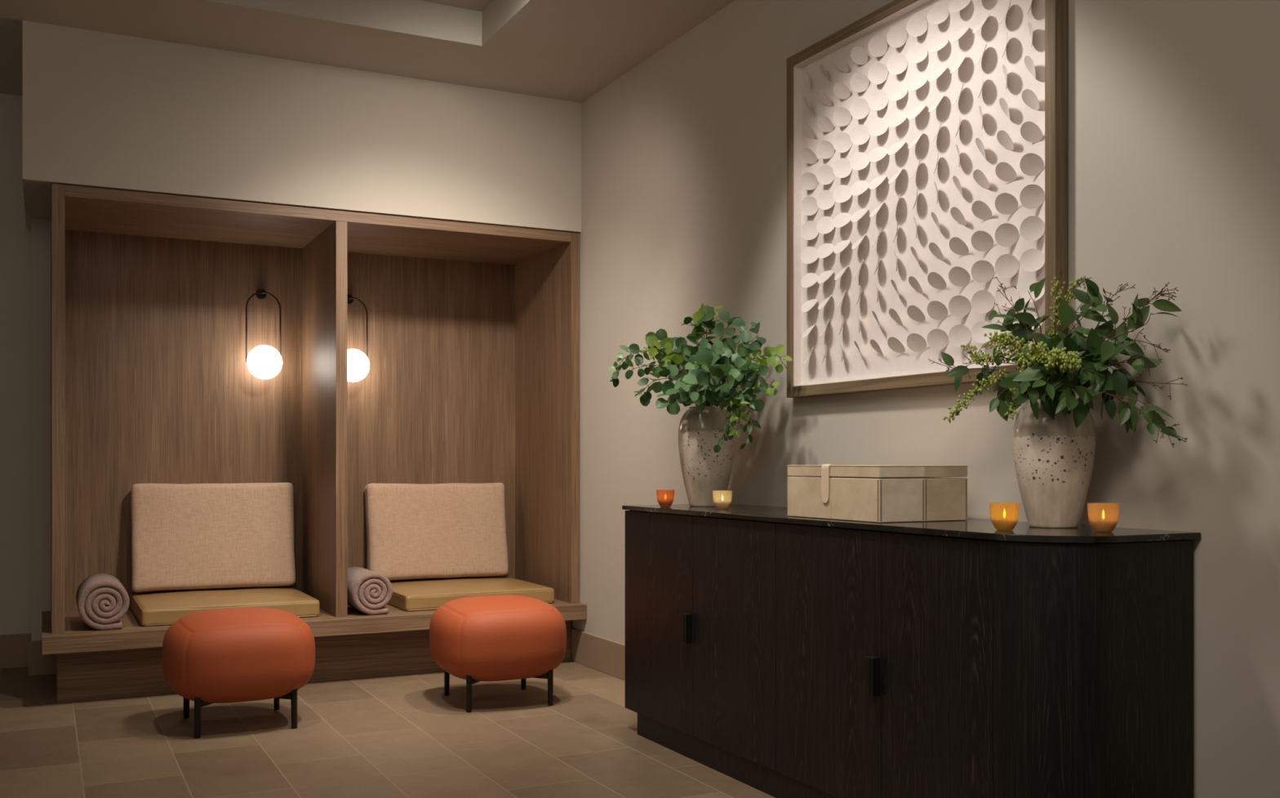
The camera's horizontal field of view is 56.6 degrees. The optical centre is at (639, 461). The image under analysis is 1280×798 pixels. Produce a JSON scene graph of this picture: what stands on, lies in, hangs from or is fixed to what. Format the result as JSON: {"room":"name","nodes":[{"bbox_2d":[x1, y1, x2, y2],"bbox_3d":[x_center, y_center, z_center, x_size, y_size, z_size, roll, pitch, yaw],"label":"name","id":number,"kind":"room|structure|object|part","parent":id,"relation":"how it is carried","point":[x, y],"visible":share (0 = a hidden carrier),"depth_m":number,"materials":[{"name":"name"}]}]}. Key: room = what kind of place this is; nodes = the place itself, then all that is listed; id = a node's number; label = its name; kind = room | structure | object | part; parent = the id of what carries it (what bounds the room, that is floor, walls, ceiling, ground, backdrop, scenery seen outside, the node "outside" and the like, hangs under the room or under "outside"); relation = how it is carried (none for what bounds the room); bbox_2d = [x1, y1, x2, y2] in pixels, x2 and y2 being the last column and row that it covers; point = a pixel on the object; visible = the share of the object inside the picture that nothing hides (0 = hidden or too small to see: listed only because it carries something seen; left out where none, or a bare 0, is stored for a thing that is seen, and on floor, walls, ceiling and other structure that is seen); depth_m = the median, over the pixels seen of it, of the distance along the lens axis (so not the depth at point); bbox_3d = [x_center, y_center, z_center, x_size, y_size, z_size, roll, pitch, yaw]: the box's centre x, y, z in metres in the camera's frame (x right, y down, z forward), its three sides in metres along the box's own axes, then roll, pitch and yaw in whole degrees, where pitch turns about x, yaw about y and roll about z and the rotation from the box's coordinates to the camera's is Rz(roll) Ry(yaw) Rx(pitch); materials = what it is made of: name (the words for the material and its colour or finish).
{"room":"spa relaxation lounge","nodes":[
{"label":"spa relaxation lounge","id":0,"kind":"room"},
{"bbox_2d":[0,93,31,635],"bbox_3d":[-5.379,-0.410,5.088,4.942,2.920,0.220,0,0,-27],"label":"wall","id":1,"kind":"structure","parent":0,"point":[15,239],"depth_m":6.06,"materials":[{"name":"beige paint"}]},
{"bbox_2d":[0,632,31,668],"bbox_3d":[-5.327,0.965,4.984,4.942,0.170,0.013,0,0,-27],"label":"baseboard","id":2,"kind":"structure","parent":1,"relation":"attached to","point":[14,648],"depth_m":6.05,"materials":[{"name":"wood"}]},
{"bbox_2d":[22,20,581,640],"bbox_3d":[-1.776,-0.410,6.238,2.585,2.920,1.400,0,0,-27],"label":"wall","id":3,"kind":"structure","parent":0,"point":[101,109],"depth_m":5.57,"materials":[{"name":"beige paint"}]},
{"bbox_2d":[28,640,55,675],"bbox_3d":[-2.944,0.965,5.851,0.121,0.170,0.013,0,0,-27],"label":"baseboard","id":4,"kind":"structure","parent":3,"relation":"attached to","point":[39,664],"depth_m":5.84,"materials":[{"name":"wood"}]},
{"bbox_2d":[0,0,734,102],"bbox_3d":[-1.907,-2.010,1.248,7.700,0.280,10.600,0,0,-27],"label":"ceiling","id":5,"kind":"structure","parent":0,"point":[563,50],"depth_m":5.21,"materials":[{"name":"paint"}]},
{"bbox_2d":[0,658,775,797],"bbox_3d":[-1.907,1.110,1.248,7.700,0.120,10.600,0,0,-27],"label":"floor","id":6,"kind":"structure","parent":0,"point":[396,735],"depth_m":4.36,"materials":[{"name":"tile"}]},
{"bbox_2d":[162,607,315,737],"bbox_3d":[-1.612,0.824,4.778,0.568,0.453,0.560,0,0,-27],"label":"ottoman","id":7,"kind":"object","parent":6,"relation":"on","point":[237,654],"visible":1,"depth_m":4.55,"materials":[{"name":"leather"}]},
{"bbox_3d":[-1.860,0.967,4.872,0.025,0.165,0.025,0,0,-27],"label":"leg","id":8,"kind":"part","parent":7,"relation":"part of","materials":[{"name":"black metal"}]},
{"bbox_3d":[-1.684,0.967,4.522,0.025,0.165,0.025,0,0,-27],"label":"leg","id":9,"kind":"part","parent":7,"relation":"part of","materials":[{"name":"black metal"}]},
{"bbox_3d":[-1.612,0.924,4.778,0.376,0.021,0.409,0,0,-27],"label":"cross frame","id":10,"kind":"part","parent":7,"relation":"part of","materials":[{"name":"black metal"}]},
{"bbox_3d":[-1.540,0.967,5.033,0.025,0.165,0.025,0,0,-27],"label":"leg","id":11,"kind":"part","parent":7,"relation":"part of","materials":[{"name":"black metal"}]},
{"bbox_3d":[-1.364,0.967,4.683,0.025,0.165,0.025,0,0,-27],"label":"leg","id":12,"kind":"part","parent":7,"relation":"part of","materials":[{"name":"black metal"}]},
{"bbox_2d":[41,183,586,702],"bbox_3d":[-1.612,-0.071,5.989,2.509,2.243,0.959,0,0,-27],"label":"seating alcove","id":13,"kind":"object","parent":6,"relation":"on","point":[473,375],"visible":0.82,"depth_m":6.15,"materials":[{"name":"brown wood"}]},
{"bbox_3d":[-2.689,-0.228,5.481,0.051,1.930,0.843,0,0,-27],"label":"panel","id":14,"kind":"part","parent":13,"relation":"part of","materials":[{"name":"brown wood"}]},
{"bbox_2d":[75,573,129,630],"bbox_3d":[-2.429,0.629,5.362,0.206,0.216,0.412,0,0,-27],"label":"rolled towel","id":15,"kind":"object","parent":13,"relation":"on","point":[102,600],"visible":1,"depth_m":5.19,"materials":[{"name":"beige fabric"}]},
{"bbox_3d":[-2.322,-0.204,6.125,1.183,1.880,0.020,0,0,-27],"label":"panel","id":16,"kind":"part","parent":13,"relation":"part of","materials":[{"name":"brown wood"}]},
{"bbox_2d":[130,586,319,626],"bbox_3d":[-2.035,0.692,5.799,0.791,0.088,0.738,0,0,-27],"label":"seat cushion","id":17,"kind":"object","parent":13,"relation":"on","point":[150,608],"visible":0.9,"depth_m":5.60,"materials":[{"name":"yellow fabric"}]},
{"bbox_2d":[130,482,295,591],"bbox_3d":[-2.172,0.378,6.063,0.785,0.540,0.191,0,0,-25],"label":"cushion","id":18,"kind":"object","parent":17,"relation":"on","point":[193,535],"visible":1,"depth_m":6.00,"materials":[{"name":"fabric"}]},
{"bbox_2d":[245,288,282,378],"bbox_3d":[-1.956,-0.669,6.182,0.179,0.482,0.206,0,0,-27],"label":"sconce","id":19,"kind":"object","parent":13,"relation":"attached to","point":[263,362],"visible":1,"depth_m":6.12,"materials":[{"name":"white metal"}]},
{"bbox_3d":[-1.950,-0.517,6.169,0.177,0.177,0.177,0,0,-27],"label":"globe","id":20,"kind":"part","parent":19,"relation":"part of","materials":[{"name":"white glass"}]},
{"bbox_3d":[-1.607,-1.169,6.024,2.371,0.049,0.842,0,0,-27],"label":"panel","id":21,"kind":"part","parent":13,"relation":"part of","materials":[{"name":"brown wood"}]},
{"bbox_2d":[347,294,369,382],"bbox_3d":[-1.548,-0.669,6.388,0.179,0.482,0.206,0,0,-27],"label":"sconce","id":22,"kind":"object","parent":13,"relation":"attached to","point":[358,364],"visible":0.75,"depth_m":6.33,"materials":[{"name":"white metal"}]},
{"bbox_3d":[-1.541,-0.517,6.374,0.177,0.177,0.177,0,0,-27],"label":"globe","id":23,"kind":"part","parent":22,"relation":"part of","materials":[{"name":"white glass"}]},
{"bbox_2d":[347,566,392,614],"bbox_3d":[-1.370,0.635,5.882,0.194,0.202,0.411,0,0,-27],"label":"rolled towel","id":24,"kind":"object","parent":13,"relation":"on","point":[369,591],"visible":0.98,"depth_m":5.71,"materials":[{"name":"fabric"}]},
{"bbox_3d":[-1.263,-0.204,6.657,1.188,1.880,0.020,0,0,-27],"label":"panel","id":25,"kind":"part","parent":13,"relation":"part of","materials":[{"name":"brown wood"}]},
{"bbox_2d":[387,576,554,610],"bbox_3d":[-0.960,0.691,6.340,0.797,0.089,0.737,0,0,-27],"label":"seat cushion","id":26,"kind":"object","parent":13,"relation":"on","point":[432,593],"visible":0.72,"depth_m":6.11,"materials":[{"name":"yellow fabric"}]},
{"bbox_2d":[364,482,508,580],"bbox_3d":[-1.124,0.381,6.589,0.785,0.534,0.188,0,0,-26],"label":"cushion","id":27,"kind":"object","parent":26,"relation":"on","point":[414,531],"visible":0.94,"depth_m":6.52,"materials":[{"name":"fabric"}]},
{"bbox_3d":[-0.526,-0.228,6.567,0.048,1.930,0.843,0,0,-27],"label":"panel","id":28,"kind":"part","parent":13,"relation":"part of","materials":[{"name":"brown wood"}]},
{"bbox_2d":[429,595,566,712],"bbox_3d":[-0.628,0.824,5.235,0.568,0.453,0.560,0,0,-23],"label":"ottoman","id":29,"kind":"object","parent":6,"relation":"on","point":[474,639],"visible":1,"depth_m":5.01,"materials":[{"name":"leather"}]},
{"bbox_3d":[-0.869,0.967,5.347,0.025,0.165,0.025,0,0,-23],"label":"leg","id":30,"kind":"part","parent":29,"relation":"part of","materials":[{"name":"black metal"}]},
{"bbox_3d":[-0.718,0.967,4.985,0.025,0.165,0.025,0,0,-23],"label":"leg","id":31,"kind":"part","parent":29,"relation":"part of","materials":[{"name":"black metal"}]},
{"bbox_3d":[-0.628,0.924,5.235,0.376,0.021,0.409,0,0,-23],"label":"cross frame","id":32,"kind":"part","parent":29,"relation":"part of","materials":[{"name":"black metal"}]},
{"bbox_3d":[-0.538,0.967,5.485,0.025,0.165,0.025,0,0,-23],"label":"leg","id":33,"kind":"part","parent":29,"relation":"part of","materials":[{"name":"black metal"}]},
{"bbox_3d":[-0.387,0.967,5.123,0.025,0.165,0.025,0,0,-23],"label":"leg","id":34,"kind":"part","parent":29,"relation":"part of","materials":[{"name":"black metal"}]},
{"bbox_2d":[622,503,1200,797],"bbox_3d":[0.636,0.611,3.763,0.490,0.879,2.235,0,0,-27],"label":"sideboard","id":35,"kind":"object","parent":6,"relation":"on","point":[775,652],"visible":0.98,"depth_m":3.13,"materials":[{"name":"black wood"}]},
{"bbox_3d":[0.071,0.578,4.424,0.019,0.774,0.545,0,0,-27],"label":"door","id":36,"kind":"part","parent":35,"relation":"part of","materials":[{"name":"black wood"}]},
{"bbox_2d":[656,489,674,506],"bbox_3d":[0.096,0.139,4.487,0.068,0.064,0.068,0,0,-27],"label":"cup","id":37,"kind":"object","parent":35,"relation":"on","point":[665,498],"visible":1,"depth_m":4.46,"materials":[{"name":"orange glass"}]},
{"bbox_3d":[0.164,0.586,4.188,0.028,0.105,0.034,0,0,-27],"label":"handle","id":38,"kind":"part","parent":35,"relation":"part of","materials":[{"name":"black metal"}]},
{"bbox_2d":[678,405,734,506],"bbox_3d":[0.256,-0.020,4.578,0.219,0.382,0.219,0,0,-27],"label":"vase","id":39,"kind":"object","parent":35,"relation":"on","point":[704,471],"visible":0.83,"depth_m":4.50,"materials":[{"name":"ceramic"}]},
{"bbox_2d":[607,302,792,453],"bbox_3d":[0.227,-0.281,4.517,0.417,0.665,1.019,0,0,-27],"label":"bouquet","id":40,"kind":"object","parent":39,"relation":"in","point":[706,373],"visible":0.97,"depth_m":4.33,"materials":[{"name":"green plant leaves"},{"name":"plant stems"}]},
{"bbox_2d":[712,489,732,508],"bbox_3d":[0.299,0.138,4.306,0.070,0.066,0.070,0,0,-27],"label":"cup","id":41,"kind":"object","parent":35,"relation":"on","point":[722,498],"visible":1,"depth_m":4.28,"materials":[{"name":"yellow glass"}]},
{"bbox_3d":[0.313,0.578,3.943,0.019,0.774,0.527,0,0,-27],"label":"door","id":42,"kind":"part","parent":35,"relation":"part of","materials":[{"name":"black wood"}]},
{"bbox_3d":[0.548,0.578,3.474,0.019,0.774,0.520,0,0,-27],"label":"door","id":43,"kind":"part","parent":35,"relation":"part of","materials":[{"name":"black wood"}]},
{"bbox_3d":[0.635,0.586,3.249,0.028,0.105,0.034,0,0,-27],"label":"handle","id":44,"kind":"part","parent":35,"relation":"part of","materials":[{"name":"black metal"}]},
{"bbox_2d":[786,463,968,522],"bbox_3d":[0.708,0.088,3.596,0.326,0.164,0.462,0,0,-27],"label":"box","id":45,"kind":"object","parent":35,"relation":"on","point":[875,493],"visible":1,"depth_m":3.42,"materials":[{"name":"leather"}]},
{"bbox_3d":[0.516,0.029,3.629,0.004,0.030,0.230,0,0,-27],"label":"panel","id":46,"kind":"part","parent":45,"relation":"part of","materials":[{"name":"beige leather"}]},
{"bbox_3d":[0.516,0.108,3.629,0.004,0.123,0.229,0,0,-27],"label":"panel","id":47,"kind":"part","parent":45,"relation":"part of","materials":[{"name":"beige leather"}]},
{"bbox_3d":[0.619,0.029,3.423,0.004,0.030,0.230,0,0,-27],"label":"panel","id":48,"kind":"part","parent":45,"relation":"part of","materials":[{"name":"beige leather"}]},
{"bbox_3d":[0.620,0.108,3.423,0.004,0.123,0.229,0,0,-27],"label":"panel","id":49,"kind":"part","parent":45,"relation":"part of","materials":[{"name":"beige leather"}]},
{"bbox_3d":[0.709,0.012,3.597,0.323,0.004,0.462,0,0,-27],"label":"lid","id":50,"kind":"part","parent":45,"relation":"part of","materials":[{"name":"beige leather"}]},
{"bbox_3d":[0.742,0.029,3.358,0.156,0.030,0.004,0,0,-27],"label":"panel","id":51,"kind":"part","parent":45,"relation":"part of","materials":[{"name":"beige leather"}]},
{"bbox_3d":[0.741,0.108,3.358,0.156,0.123,0.004,0,0,-27],"label":"panel","id":52,"kind":"part","parent":45,"relation":"part of","materials":[{"name":"beige leather"}]},
{"bbox_3d":[0.883,0.029,3.430,0.160,0.030,0.004,0,0,-27],"label":"panel","id":53,"kind":"part","parent":45,"relation":"part of","materials":[{"name":"beige leather"}]},
{"bbox_3d":[0.884,0.108,3.430,0.160,0.123,0.004,0,0,-27],"label":"panel","id":54,"kind":"part","parent":45,"relation":"part of","materials":[{"name":"beige leather"}]},
{"bbox_3d":[0.761,0.578,3.050,0.019,0.774,0.424,0,0,-27],"label":"door","id":55,"kind":"part","parent":35,"relation":"part of","materials":[{"name":"black wood"}]},
{"bbox_2d":[989,502,1019,530],"bbox_3d":[0.911,0.137,2.968,0.072,0.067,0.072,0,0,-27],"label":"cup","id":56,"kind":"object","parent":35,"relation":"on","point":[1004,515],"visible":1,"depth_m":2.94,"materials":[{"name":"orange glass"}]},
{"bbox_2d":[1012,398,1095,528],"bbox_3d":[1.086,0.004,3.118,0.207,0.334,0.207,0,0,-27],"label":"vase","id":57,"kind":"object","parent":35,"relation":"on","point":[1054,459],"visible":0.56,"depth_m":3.04,"materials":[{"name":"ceramic"}]},
{"bbox_2d":[928,269,1187,447],"bbox_3d":[1.053,-0.227,3.037,0.343,0.556,0.746,0,0,-23],"label":"bouquet","id":58,"kind":"object","parent":57,"relation":"in","point":[1076,361],"visible":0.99,"depth_m":2.93,"materials":[{"name":"green plant"}]},
{"bbox_3d":[1.099,0.578,2.815,0.494,0.774,0.130,0,0,-4],"label":"curved panel","id":59,"kind":"part","parent":35,"relation":"part of","materials":[{"name":"black wood"}]},
{"bbox_2d":[1087,502,1119,532],"bbox_3d":[1.130,0.136,2.897,0.074,0.069,0.074,0,0,-27],"label":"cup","id":60,"kind":"object","parent":35,"relation":"on","point":[1102,517],"visible":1,"depth_m":2.87,"materials":[{"name":"orange glass"}]},
{"bbox_2d":[570,0,1279,797],"bbox_3d":[1.444,-0.410,2.931,0.200,2.920,10.600,0,0,-27],"label":"wall","id":61,"kind":"structure","parent":0,"point":[1174,105],"depth_m":3.20,"materials":[{"name":"beige paint"}]},
{"bbox_2d":[571,627,625,679],"bbox_3d":[1.685,0.965,2.213,0.013,0.170,9.100,0,0,-27],"label":"baseboard","id":62,"kind":"structure","parent":61,"relation":"attached to","point":[599,653],"depth_m":5.97,"materials":[{"name":"wood"}]},
{"bbox_2d":[786,0,1068,397],"bbox_3d":[0.854,-0.864,3.818,0.057,1.253,1.305,0,0,-27],"label":"framed artwork","id":63,"kind":"object","parent":61,"relation":"attached to","point":[927,140],"visible":0.98,"depth_m":3.76,"materials":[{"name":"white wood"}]},
{"bbox_3d":[0.572,-0.864,4.386,0.050,1.253,0.038,0,0,-27],"label":"frame rail","id":64,"kind":"part","parent":63,"relation":"part of","materials":[{"name":"brown wood"}]},
{"bbox_3d":[0.857,-1.471,3.820,0.050,0.038,1.229,0,0,-27],"label":"frame rail","id":65,"kind":"part","parent":63,"relation":"part of","materials":[{"name":"brown wood"}]},
{"bbox_3d":[0.857,-0.256,3.820,0.050,0.038,1.229,0,0,-27],"label":"frame rail","id":66,"kind":"part","parent":63,"relation":"part of","materials":[{"name":"brown wood"}]},
{"bbox_3d":[1.141,-0.864,3.253,0.050,1.253,0.038,0,0,-27],"label":"frame rail","id":67,"kind":"part","parent":63,"relation":"part of","materials":[{"name":"brown wood"}]}
]}

